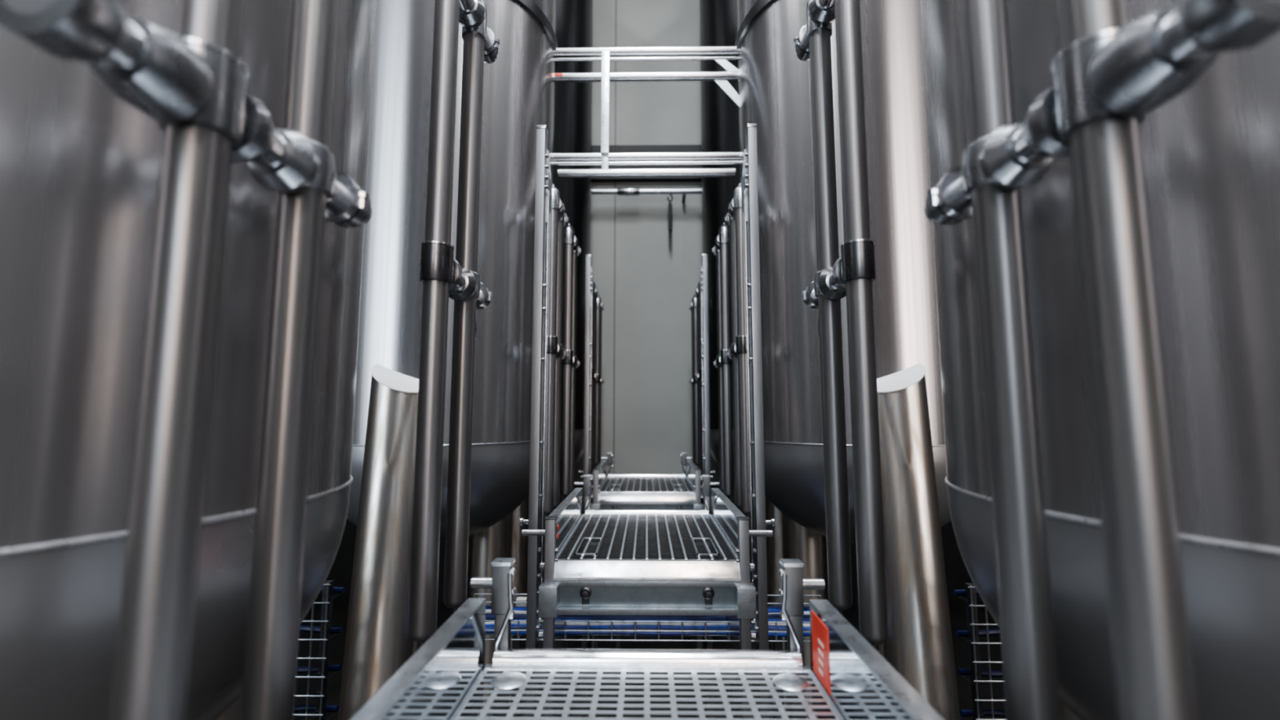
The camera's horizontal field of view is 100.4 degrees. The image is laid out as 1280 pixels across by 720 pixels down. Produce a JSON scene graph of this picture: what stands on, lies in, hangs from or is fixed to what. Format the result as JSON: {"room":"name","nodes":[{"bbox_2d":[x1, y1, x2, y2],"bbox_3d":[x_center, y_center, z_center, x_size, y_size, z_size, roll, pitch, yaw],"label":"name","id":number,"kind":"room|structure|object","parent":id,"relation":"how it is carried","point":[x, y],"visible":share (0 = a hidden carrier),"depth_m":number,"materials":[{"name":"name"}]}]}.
{"room":"brewery tank room","nodes":[
{"label":"brewery tank room","id":0,"kind":"room"},
{"bbox_2d":[307,598,316,613],"bbox_3d":[-4.695,-2.764,0.694,0.200,11.000,14.700,0,-6,1],"label":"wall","id":1,"kind":"structure","parent":0,"point":[315,605],"depth_m":7.38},
{"bbox_2d":[573,0,719,483],"bbox_3d":[0.098,-2.010,8.046,9.200,11.000,0.200,0,-6,1],"label":"wall","id":2,"kind":"structure","parent":0,"point":[646,275],"depth_m":7.90,"materials":[{"name":"grey paint"}]},
{"bbox_2d":[591,144,702,182],"bbox_3d":[0.096,-2.939,7.981,9.200,0.525,0.120,0,-6,1],"label":"trim","id":3,"kind":"structure","parent":2,"relation":"attached to","point":[664,148],"depth_m":7.94,"materials":[{"name":"paint"}]},
{"bbox_2d":[591,186,702,203],"bbox_3d":[0.094,-2.417,7.808,9.160,0.116,0.358,0,-6,1],"label":"pipe","id":4,"kind":"object","parent":2,"relation":"attached to","point":[636,191],"visible":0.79,"depth_m":7.65,"materials":[{"name":"metal"}]},
{"bbox_2d":[666,194,672,231],"bbox_3d":[0.433,-2.111,7.650,0.073,0.561,0.056,-4,-7,33],"label":"hanging rod","id":5,"kind":"object","parent":4,"relation":"hanging from","point":[669,206],"visible":1,"depth_m":7.62,"materials":[{"name":"paint"}]},
{"bbox_2d":[315,482,982,611],"bbox_3d":[0.096,2.594,7.459,9.200,1.720,0.030,0,-6,1],"label":"trim","id":6,"kind":"structure","parent":2,"relation":"attached to","point":[957,574],"depth_m":7.41,"materials":[{"name":"metal"}]},
{"bbox_2d":[293,608,1005,719],"bbox_3d":[0.004,2.801,0.065,9.200,0.200,14.700,0,-6,1],"label":"floor","id":7,"kind":"structure","parent":0,"point":[340,615],"depth_m":5.88,"materials":[{"name":"concrete"}]},
{"bbox_2d":[109,0,248,719],"bbox_3d":[-0.582,0.680,0.606,0.089,4.130,0.089,6,-8,-44],"label":"pipe","id":8,"kind":"object","parent":7,"relation":"on","point":[153,664],"visible":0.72,"depth_m":0.65,"materials":[{"name":"metal"}]},
{"bbox_2d":[0,0,372,227],"bbox_3d":[-0.578,-0.330,0.800,0.112,0.106,0.580,0,-6,1],"label":"connector","id":9,"kind":"object","parent":8,"relation":"attached to","point":[143,63],"visible":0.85,"depth_m":0.61,"materials":[{"name":"metal"}]},
{"bbox_2d":[0,0,377,719],"bbox_3d":[-1.531,-1.975,1.033,1.562,9.500,2.131,-2,-6,17],"label":"storage tank","id":10,"kind":"object","parent":7,"relation":"on","point":[81,166],"visible":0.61,"depth_m":0.77,"materials":[{"name":"metal"}]},
{"bbox_2d":[240,0,338,719],"bbox_3d":[-0.579,0.702,0.815,0.095,4.130,0.095,6,-8,-44],"label":"pipe","id":11,"kind":"object","parent":7,"relation":"on","point":[270,668],"visible":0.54,"depth_m":0.86,"materials":[{"name":"metal"}]},
{"bbox_2d":[293,580,341,719],"bbox_3d":[-1.678,1.923,2.184,0.775,1.980,0.117,0,-6,1],"label":"rack","id":12,"kind":"object","parent":7,"relation":"on","point":[323,658],"visible":0.27,"depth_m":2.21,"materials":[{"name":"metal"}]},
{"bbox_2d":[293,704,339,712],"bbox_3d":[-1.670,1.465,2.243,0.802,0.032,0.034,0,-6,1],"label":"cable","id":13,"kind":"object","parent":12,"relation":"attached to","point":[302,708],"visible":0.2,"depth_m":2.23,"materials":[{"name":"blue plastic"}]},
{"bbox_2d":[296,664,341,673],"bbox_3d":[-1.670,1.306,2.260,0.801,0.032,0.034,0,-6,1],"label":"cable","id":14,"kind":"object","parent":12,"relation":"attached to","point":[300,669],"visible":0.19,"depth_m":2.25,"materials":[{"name":"blue plastic"}]},
{"bbox_2d":[299,625,342,633],"bbox_3d":[-1.671,1.147,2.276,0.802,0.032,0.034,0,-6,1],"label":"cable","id":15,"kind":"object","parent":12,"relation":"attached to","point":[302,628],"visible":0.14,"depth_m":2.26,"materials":[{"name":"blue plastic"}]},
{"bbox_2d":[320,586,345,593],"bbox_3d":[-1.670,0.988,2.292,0.802,0.032,0.034,0,-6,1],"label":"cable","id":16,"kind":"object","parent":12,"relation":"attached to","point":[336,589],"visible":0.11,"depth_m":2.28,"materials":[{"name":"blue plastic"}]},
{"bbox_2d":[408,0,459,649],"bbox_3d":[-0.572,0.761,1.397,0.089,4.130,0.089,6,-8,-44],"label":"pipe","id":17,"kind":"object","parent":7,"relation":"on","point":[437,255],"visible":0.98,"depth_m":1.46,"materials":[{"name":"metal"}]},
{"bbox_2d":[448,258,492,309],"bbox_3d":[-0.566,-0.237,1.705,0.112,0.106,0.410,0,-6,1],"label":"connector","id":18,"kind":"object","parent":17,"relation":"attached to","point":[464,286],"visible":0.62,"depth_m":1.66,"materials":[{"name":"metal"}]},
{"bbox_2d":[458,0,499,63],"bbox_3d":[-0.566,-1.163,1.800,0.112,0.106,0.410,0,-6,1],"label":"connector","id":19,"kind":"object","parent":17,"relation":"attached to","point":[472,12],"visible":0.66,"depth_m":1.77,"materials":[{"name":"metal"}]},
{"bbox_2d":[337,0,557,719],"bbox_3d":[-1.497,-1.702,3.699,1.562,9.500,2.131,-2,-6,17],"label":"storage tank","id":20,"kind":"object","parent":7,"relation":"on","point":[518,96],"visible":0.49,"depth_m":3.19,"materials":[{"name":"metal"}]},
{"bbox_2d":[551,45,741,177],"bbox_3d":[0.047,-1.869,3.999,1.410,1.028,0.088,0,-6,1],"label":"railing","id":21,"kind":"object","parent":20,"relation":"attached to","point":[721,78],"visible":0.93,"depth_m":3.98,"materials":[{"name":"metal"}]},
{"bbox_2d":[554,72,562,75],"bbox_3d":[-0.613,-2.148,4.015,0.060,0.023,0.004,0,-6,1],"label":"tag","id":22,"kind":"object","parent":21,"relation":"attached to","point":[557,73],"visible":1,"depth_m":4.01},
{"bbox_2d":[443,0,487,615],"bbox_3d":[-0.566,0.786,1.638,0.101,4.130,0.094,5,-7,-38],"label":"pipe","id":23,"kind":"object","parent":7,"relation":"on","point":[464,318],"visible":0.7,"depth_m":1.70,"materials":[{"name":"metal"}]},
{"bbox_2d":[519,124,551,716],"bbox_3d":[-0.536,0.859,2.697,0.114,4.202,0.193,0,-6,1],"label":"vertical post","id":24,"kind":"object","parent":7,"relation":"on","point":[543,172],"visible":0.88,"depth_m":2.69,"materials":[{"name":"metal"}]},
{"bbox_2d":[509,0,592,716],"bbox_3d":[-1.384,-1.436,6.291,1.527,9.500,2.220,0,-6,1],"label":"storage tank","id":25,"kind":"object","parent":7,"relation":"on","point":[572,128],"visible":0.09,"depth_m":6.26,"materials":[{"name":"metal"}]},
{"bbox_2d":[543,184,559,515],"bbox_3d":[-0.549,0.943,3.167,0.089,4.130,0.089,6,-8,-44],"label":"pipe","id":26,"kind":"object","parent":7,"relation":"on","point":[552,340],"visible":0.8,"depth_m":3.24,"materials":[{"name":"metal"}]},
{"bbox_2d":[555,342,567,359],"bbox_3d":[-0.544,-0.057,3.461,0.112,0.106,0.380,0,-6,1],"label":"connector","id":27,"kind":"object","parent":26,"relation":"attached to","point":[560,349],"visible":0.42,"depth_m":3.41,"materials":[{"name":"metal"}]},
{"bbox_2d":[558,198,568,226],"bbox_3d":[-0.544,-0.983,3.556,0.112,0.106,0.380,0,-6,1],"label":"connector","id":28,"kind":"object","parent":26,"relation":"attached to","point":[562,209],"visible":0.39,"depth_m":3.51,"materials":[{"name":"metal"}]},
{"bbox_2d":[553,197,564,510],"bbox_3d":[-0.547,0.964,3.376,0.095,4.130,0.095,6,-8,-44],"label":"pipe","id":29,"kind":"object","parent":7,"relation":"on","point":[561,221],"visible":0.29,"depth_m":3.44,"materials":[{"name":"metal"}]},
{"bbox_2d":[560,222,574,716],"bbox_3d":[-0.541,1.013,3.854,0.089,4.130,0.089,6,-8,-44],"label":"pipe","id":30,"kind":"object","parent":7,"relation":"on","point":[568,231],"visible":0.88,"depth_m":3.92,"materials":[{"name":"metal"}]},
{"bbox_2d":[571,355,580,368],"bbox_3d":[-0.535,0.013,4.152,0.112,0.106,0.390,0,-6,1],"label":"connector","id":31,"kind":"object","parent":30,"relation":"attached to","point":[575,361],"visible":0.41,"depth_m":4.11,"materials":[{"name":"metal"}]},
{"bbox_2d":[573,235,582,256],"bbox_3d":[-0.535,-0.912,4.247,0.112,0.106,0.390,0,-6,1],"label":"connector","id":32,"kind":"object","parent":30,"relation":"attached to","point":[575,246],"visible":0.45,"depth_m":4.20,"materials":[{"name":"metal"}]},
{"bbox_2d":[565,233,577,697],"bbox_3d":[-0.538,1.036,4.073,0.095,4.130,0.095,6,-8,-44],"label":"pipe","id":33,"kind":"object","parent":7,"relation":"on","point":[575,251],"visible":0.24,"depth_m":4.14,"materials":[{"name":"metal"}]},
{"bbox_2d":[578,253,592,717],"bbox_3d":[-0.508,1.091,4.965,0.114,4.202,0.193,0,-6,1],"label":"stile","id":34,"kind":"object","parent":7,"relation":"on","point":[588,275],"visible":0.66,"depth_m":4.98,"materials":[{"name":"metal"}]},
{"bbox_2d":[586,281,595,684],"bbox_3d":[-0.520,1.185,5.535,0.089,4.130,0.089,6,-8,-44],"label":"pipe","id":35,"kind":"object","parent":7,"relation":"on","point":[593,376],"visible":0.35,"depth_m":5.61,"materials":[{"name":"metal"}]},
{"bbox_2d":[594,373,599,381],"bbox_3d":[-0.514,0.185,5.823,0.112,0.106,0.370,0,-6,1],"label":"connector","id":36,"kind":"object","parent":35,"relation":"attached to","point":[597,377],"visible":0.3,"depth_m":5.78,"materials":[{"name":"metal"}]},
{"bbox_2d":[595,287,599,298],"bbox_3d":[-0.514,-0.740,5.918,0.112,0.106,0.370,0,-6,1],"label":"connector","id":37,"kind":"object","parent":35,"relation":"attached to","point":[596,290],"visible":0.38,"depth_m":5.87,"materials":[{"name":"metal"}]},
{"bbox_2d":[589,286,597,648],"bbox_3d":[-0.517,1.206,5.734,0.095,4.130,0.095,6,-8,-44],"label":"pipe","id":38,"kind":"object","parent":7,"relation":"on","point":[595,309],"visible":0.14,"depth_m":5.80,"materials":[{"name":"metal"}]},
{"bbox_2d":[595,296,600,466],"bbox_3d":[-0.511,1.260,6.261,0.089,4.130,0.089,6,-8,-44],"label":"pipe","id":39,"kind":"object","parent":7,"relation":"on","point":[598,300],"visible":0.47,"depth_m":6.33,"materials":[{"name":"metal"}]},
{"bbox_2d":[597,300,602,645],"bbox_3d":[-0.508,1.280,6.460,0.095,4.130,0.095,6,-8,-44],"label":"pipe","id":40,"kind":"object","parent":7,"relation":"on","point":[601,300],"visible":0.18,"depth_m":6.54,"materials":[{"name":"metal"}]},
{"bbox_2d":[350,557,943,719],"bbox_3d":[0.010,1.614,0.664,1.114,2.285,1.400,0,-6,1],"label":"platform","id":41,"kind":"object","parent":7,"relation":"on","point":[443,679],"visible":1,"depth_m":1.24,"materials":[{"name":"metal"}]},
{"bbox_2d":[811,610,830,694],"bbox_3d":[0.430,0.695,1.276,0.002,0.142,0.120,0,-6,1],"label":"warning sticker","id":42,"kind":"object","parent":41,"relation":"on","point":[820,632],"visible":1,"depth_m":1.27,"materials":[{"name":"red plastic"}]},
{"bbox_2d":[817,638,823,675],"bbox_3d":[0.430,0.707,1.264,0.001,0.075,0.040,0,-6,1],"label":"print","id":43,"kind":"object","parent":42,"relation":"attached to","point":[820,641],"depth_m":1.27},
{"bbox_2d":[580,452,713,718],"bbox_3d":[0.064,2.050,4.924,1.114,2.285,1.165,0,-6,1],"label":"platform","id":44,"kind":"object","parent":7,"relation":"on","point":[615,491],"visible":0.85,"depth_m":4.49,"materials":[{"name":"metal"}]},
{"bbox_2d":[693,503,703,509],"bbox_3d":[0.487,1.269,4.453,0.080,0.127,0.079,0,-6,1],"label":"socket","id":45,"kind":"object","parent":44,"relation":"attached to","point":[695,506],"depth_m":4.42,"materials":[{"name":"metal"}]},
{"bbox_2d":[521,474,773,718],"bbox_3d":[0.037,1.836,2.830,1.114,2.285,1.215,0,-6,1],"label":"platform","id":46,"kind":"object","parent":7,"relation":"on","point":[602,562],"visible":1,"depth_m":2.37,"materials":[{"name":"metal"}]},
{"bbox_2d":[537,582,559,617],"bbox_3d":[-0.400,1.053,2.345,0.080,0.127,0.079,0,-6,1],"label":"metal bracket","id":47,"kind":"object","parent":46,"relation":"attached to","point":[548,592],"depth_m":2.31,"materials":[{"name":"metal"}]},
{"bbox_2d":[734,582,756,618],"bbox_3d":[0.460,1.052,2.334,0.080,0.127,0.079,0,-6,1],"label":"socket","id":48,"kind":"object","parent":46,"relation":"attached to","point":[744,593],"depth_m":2.30,"materials":[{"name":"metal"}]},
{"bbox_2d":[473,593,822,718],"bbox_3d":[0.037,2.151,2.795,2.008,1.650,0.408,0,-6,1],"label":"cable tray","id":49,"kind":"object","parent":7,"relation":"on","point":[517,639],"visible":0.28,"depth_m":2.68,"materials":[{"name":"metal"}]},
{"bbox_2d":[484,622,809,627],"bbox_3d":[0.037,1.394,2.812,2.001,0.031,0.035,0,-6,1],"label":"cable","id":50,"kind":"object","parent":49,"relation":"in","point":[567,624],"visible":0.32,"depth_m":2.80,"materials":[{"name":"blue plastic"}]},
{"bbox_2d":[484,623,809,629],"bbox_3d":[0.036,1.391,2.772,2.001,0.028,0.032,0,-6,1],"label":"cable","id":51,"kind":"object","parent":49,"relation":"in","point":[489,624],"visible":0.34,"depth_m":2.77,"materials":[{"name":"blue plastic"}]},
{"bbox_2d":[484,626,809,631],"bbox_3d":[0.036,1.386,2.738,2.001,0.031,0.034,0,-6,1],"label":"cable","id":52,"kind":"object","parent":49,"relation":"in","point":[512,627],"visible":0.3,"depth_m":2.73,"materials":[{"name":"blue plastic"}]},
{"bbox_2d":[484,628,810,636],"bbox_3d":[0.035,1.382,2.703,2.001,0.031,0.035,0,-6,1],"label":"cable","id":53,"kind":"object","parent":49,"relation":"in","point":[521,633],"visible":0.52,"depth_m":2.69,"materials":[{"name":"blue plastic"}]},
{"bbox_2d":[485,614,809,621],"bbox_3d":[0.038,1.399,2.882,2.001,0.034,0.038,0,-6,1],"label":"cable","id":54,"kind":"object","parent":49,"relation":"in","point":[516,616],"visible":0.39,"depth_m":2.87,"materials":[{"name":"blue plastic"}]},
{"bbox_2d":[485,613,809,617],"bbox_3d":[0.038,1.405,2.922,2.001,0.031,0.035,0,-6,1],"label":"cable","id":55,"kind":"object","parent":49,"relation":"in","point":[777,615],"visible":0.13,"depth_m":2.91,"materials":[{"name":"blue plastic"}]},
{"bbox_2d":[485,607,809,613],"bbox_3d":[0.039,1.411,2.997,2.001,0.034,0.038,0,-6,1],"label":"cable","id":56,"kind":"object","parent":49,"relation":"in","point":[770,611],"visible":0.09,"depth_m":2.98,"materials":[{"name":"blue plastic"}]},
{"bbox_2d":[485,609,809,614],"bbox_3d":[0.038,1.409,2.962,2.001,0.032,0.036,0,-6,1],"label":"cable","id":57,"kind":"object","parent":49,"relation":"in","point":[487,611],"visible":0.09,"depth_m":2.96,"materials":[{"name":"blue plastic"}]},
{"bbox_2d":[485,605,809,609],"bbox_3d":[0.040,1.417,3.043,2.001,0.031,0.035,0,-6,1],"label":"cable","id":58,"kind":"object","parent":49,"relation":"in","point":[486,606],"visible":0.03,"depth_m":3.03,"materials":[{"name":"blue plastic"}]},
{"bbox_2d":[473,593,822,642],"bbox_3d":[0.037,1.379,2.874,2.008,0.098,0.408,0,-6,1],"label":"wire basket","id":59,"kind":"object","parent":49,"relation":"on","point":[564,630],"depth_m":2.67,"materials":[{"name":"metal"}]},
{"bbox_2d":[511,618,808,623],"bbox_3d":[0.037,1.398,2.847,2.001,0.030,0.034,0,-6,1],"label":"cable","id":60,"kind":"object","parent":49,"relation":"in","point":[517,619],"visible":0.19,"depth_m":2.84,"materials":[{"name":"blue plastic"}]},
{"bbox_2d":[690,300,697,645],"bbox_3d":[0.672,1.279,6.445,0.095,4.130,0.095,6,-8,-44],"label":"pipe","id":61,"kind":"object","parent":7,"relation":"on","point":[691,300],"visible":0.15,"depth_m":6.52,"materials":[{"name":"metal"}]},
{"bbox_2d":[692,296,698,466],"bbox_3d":[0.669,1.258,6.246,0.089,4.130,0.089,6,-8,-44],"label":"pipe","id":62,"kind":"object","parent":7,"relation":"on","point":[695,382],"visible":0.49,"depth_m":6.32,"materials":[{"name":"metal"}]},
{"bbox_2d":[688,301,692,311],"bbox_3d":[0.669,-0.667,6.630,0.112,0.106,0.370,0,-6,1],"label":"connector","id":63,"kind":"object","parent":62,"relation":"attached to","point":[691,304],"visible":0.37,"depth_m":6.58,"materials":[{"name":"metal"}]},
{"bbox_2d":[696,285,704,648],"bbox_3d":[0.663,1.204,5.719,0.095,4.130,0.095,6,-8,-44],"label":"pipe","id":64,"kind":"object","parent":7,"relation":"on","point":[697,297],"visible":0.15,"depth_m":5.78,"materials":[{"name":"metal"}]},
{"bbox_2d":[697,280,706,685],"bbox_3d":[0.660,1.184,5.520,0.089,4.130,0.089,6,-8,-44],"label":"pipe","id":65,"kind":"object","parent":7,"relation":"on","point":[699,282],"visible":0.34,"depth_m":5.59,"materials":[{"name":"metal"}]},
{"bbox_2d":[693,287,698,298],"bbox_3d":[0.659,-0.742,5.904,0.112,0.106,0.370,0,-6,1],"label":"connector","id":66,"kind":"object","parent":65,"relation":"attached to","point":[695,294],"visible":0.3,"depth_m":5.85,"materials":[{"name":"metal"}]},
{"bbox_2d":[694,372,699,381],"bbox_3d":[0.659,0.183,5.809,0.112,0.106,0.370,0,-6,1],"label":"connector","id":67,"kind":"object","parent":65,"relation":"attached to","point":[696,376],"visible":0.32,"depth_m":5.76,"materials":[{"name":"metal"}]},
{"bbox_2d":[700,253,715,718],"bbox_3d":[0.634,1.089,4.951,0.114,4.202,0.193,0,-6,1],"label":"stile","id":68,"kind":"object","parent":7,"relation":"on","point":[704,277],"visible":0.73,"depth_m":4.96,"materials":[{"name":"metal"}]},
{"bbox_2d":[715,235,728,697],"bbox_3d":[0.642,1.034,4.058,0.095,4.130,0.095,6,-8,-44],"label":"pipe","id":69,"kind":"object","parent":7,"relation":"on","point":[717,251],"visible":0.27,"depth_m":4.12,"materials":[{"name":"metal"}]},
{"bbox_2d":[719,222,733,718],"bbox_3d":[0.639,1.012,3.839,0.089,4.130,0.089,6,-8,-44],"label":"pipe","id":70,"kind":"object","parent":7,"relation":"on","point":[724,230],"visible":0.83,"depth_m":3.91,"materials":[{"name":"metal"}]},
{"bbox_2d":[711,234,719,255],"bbox_3d":[0.638,-0.913,4.232,0.112,0.106,0.390,0,-6,1],"label":"connector","id":71,"kind":"object","parent":70,"relation":"attached to","point":[717,245],"visible":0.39,"depth_m":4.18,"materials":[{"name":"metal"}]},
{"bbox_2d":[713,355,721,368],"bbox_3d":[0.638,0.012,4.138,0.112,0.106,0.390,0,-6,1],"label":"connector","id":72,"kind":"object","parent":70,"relation":"attached to","point":[718,359],"visible":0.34,"depth_m":4.09,"materials":[{"name":"metal"}]},
{"bbox_2d":[728,196,740,510],"bbox_3d":[0.633,0.963,3.362,0.095,4.130,0.095,6,-8,-44],"label":"pipe","id":73,"kind":"object","parent":7,"relation":"on","point":[731,220],"visible":0.33,"depth_m":3.43,"materials":[{"name":"metal"}]},
{"bbox_2d":[733,182,750,516],"bbox_3d":[0.630,0.941,3.153,0.089,4.130,0.089,6,-8,-44],"label":"pipe","id":74,"kind":"object","parent":7,"relation":"on","point":[741,338],"visible":0.73,"depth_m":3.22,"materials":[{"name":"metal"}]},
{"bbox_2d":[724,197,734,226],"bbox_3d":[0.630,-0.984,3.541,0.112,0.106,0.380,0,-6,1],"label":"connector","id":75,"kind":"object","parent":74,"relation":"attached to","point":[731,209],"visible":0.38,"depth_m":3.49,"materials":[{"name":"metal"}]},
{"bbox_2d":[725,342,737,359],"bbox_3d":[0.630,-0.059,3.446,0.112,0.106,0.380,0,-6,1],"label":"connector","id":76,"kind":"object","parent":74,"relation":"attached to","point":[733,349],"visible":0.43,"depth_m":3.40,"materials":[{"name":"metal"}]},
{"bbox_2d":[699,0,786,718],"bbox_3d":[1.536,-1.440,6.254,1.527,9.500,2.220,0,-6,1],"label":"storage tank","id":77,"kind":"object","parent":7,"relation":"on","point":[720,126],"visible":0.07,"depth_m":6.24,"materials":[{"name":"metal"}]},
{"bbox_2d":[741,123,774,718],"bbox_3d":[0.606,0.857,2.683,0.114,4.202,0.193,0,-6,1],"label":"vertical post","id":78,"kind":"object","parent":7,"relation":"on","point":[749,198],"visible":0.94,"depth_m":2.68,"materials":[{"name":"metal"}]},
{"bbox_2d":[806,0,852,617],"bbox_3d":[0.609,0.785,1.623,0.101,4.130,0.094,-5,-8,40],"label":"pipe","id":79,"kind":"object","parent":7,"relation":"on","point":[829,312],"visible":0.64,"depth_m":1.68,"materials":[{"name":"metal"}]},
{"bbox_2d":[734,0,960,719],"bbox_3d":[1.585,-1.706,3.662,1.562,9.500,2.130,2,-6,-16],"label":"storage tank","id":80,"kind":"object","parent":7,"relation":"on","point":[775,95],"visible":0.47,"depth_m":3.16,"materials":[{"name":"metal"}]},
{"bbox_2d":[834,0,888,652],"bbox_3d":[0.608,0.760,1.382,0.089,4.130,0.089,6,-8,-44],"label":"pipe","id":81,"kind":"object","parent":7,"relation":"on","point":[857,250],"visible":0.95,"depth_m":1.44,"materials":[{"name":"metal"}]},
{"bbox_2d":[793,0,835,61],"bbox_3d":[0.608,-1.164,1.786,0.112,0.106,0.410,0,-6,1],"label":"connector","id":82,"kind":"object","parent":81,"relation":"attached to","point":[820,11],"visible":0.61,"depth_m":1.76,"materials":[{"name":"metal"}]},
{"bbox_2d":[801,257,845,308],"bbox_3d":[0.608,-0.239,1.691,0.112,0.106,0.410,0,-6,1],"label":"connector","id":83,"kind":"object","parent":81,"relation":"attached to","point":[830,285],"visible":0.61,"depth_m":1.65,"materials":[{"name":"metal"}]},
{"bbox_2d":[956,582,1005,719],"bbox_3d":[1.737,1.918,2.142,0.775,1.980,0.117,0,-6,1],"label":"rack","id":84,"kind":"object","parent":7,"relation":"on","point":[975,681],"visible":0.19,"depth_m":2.18,"materials":[{"name":"metal"}]},
{"bbox_2d":[952,589,978,595],"bbox_3d":[1.729,0.984,2.250,0.802,0.032,0.034,0,-6,1],"label":"cable","id":85,"kind":"object","parent":84,"relation":"attached to","point":[957,592],"visible":0.08,"depth_m":2.25,"materials":[{"name":"blue plastic"}]},
{"bbox_2d":[955,628,1000,636],"bbox_3d":[1.730,1.143,2.234,0.802,0.032,0.034,0,-6,1],"label":"cable","id":86,"kind":"object","parent":84,"relation":"attached to","point":[992,632],"visible":0.13,"depth_m":2.23,"materials":[{"name":"blue plastic"}]},
{"bbox_2d":[956,667,1003,677],"bbox_3d":[1.729,1.302,2.217,0.801,0.032,0.034,0,-6,1],"label":"cable","id":87,"kind":"object","parent":84,"relation":"attached to","point":[994,673],"visible":0.13,"depth_m":2.21,"materials":[{"name":"blue plastic"}]},
{"bbox_2d":[959,708,1005,716],"bbox_3d":[1.729,1.461,2.201,0.802,0.032,0.034,0,-6,1],"label":"cable","id":88,"kind":"object","parent":84,"relation":"attached to","point":[987,712],"visible":0.19,"depth_m":2.20,"materials":[{"name":"blue plastic"}]},
{"bbox_2d":[958,0,1061,719],"bbox_3d":[0.601,0.700,0.800,0.095,4.130,0.095,6,-8,-44],"label":"pipe","id":89,"kind":"object","parent":7,"relation":"on","point":[1028,644],"visible":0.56,"depth_m":0.84,"materials":[{"name":"metal"}]},
{"bbox_2d":[919,0,1279,719],"bbox_3d":[1.552,-1.979,0.996,1.562,9.500,2.130,2,-6,-16],"label":"storage tank","id":90,"kind":"object","parent":7,"relation":"on","point":[1211,153],"visible":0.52,"depth_m":0.77,"materials":[{"name":"metal"}]},
{"bbox_2d":[1051,0,1197,719],"bbox_3d":[0.598,0.679,0.591,0.089,4.130,0.089,6,-8,-44],"label":"pipe","id":91,"kind":"object","parent":7,"relation":"on","point":[1151,650],"visible":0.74,"depth_m":0.64,"materials":[{"name":"metal"}]},
{"bbox_2d":[924,0,1279,225],"bbox_3d":[0.596,-0.332,0.785,0.112,0.106,0.580,0,-6,1],"label":"connector","id":92,"kind":"object","parent":91,"relation":"attached to","point":[1161,55],"visible":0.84,"depth_m":0.61,"materials":[{"name":"metal"}]},
{"bbox_2d":[982,600,991,616],"bbox_3d":[4.704,-2.776,0.577,0.200,11.000,14.700,0,-6,1],"label":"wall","id":93,"kind":"structure","parent":0,"point":[984,609],"depth_m":7.27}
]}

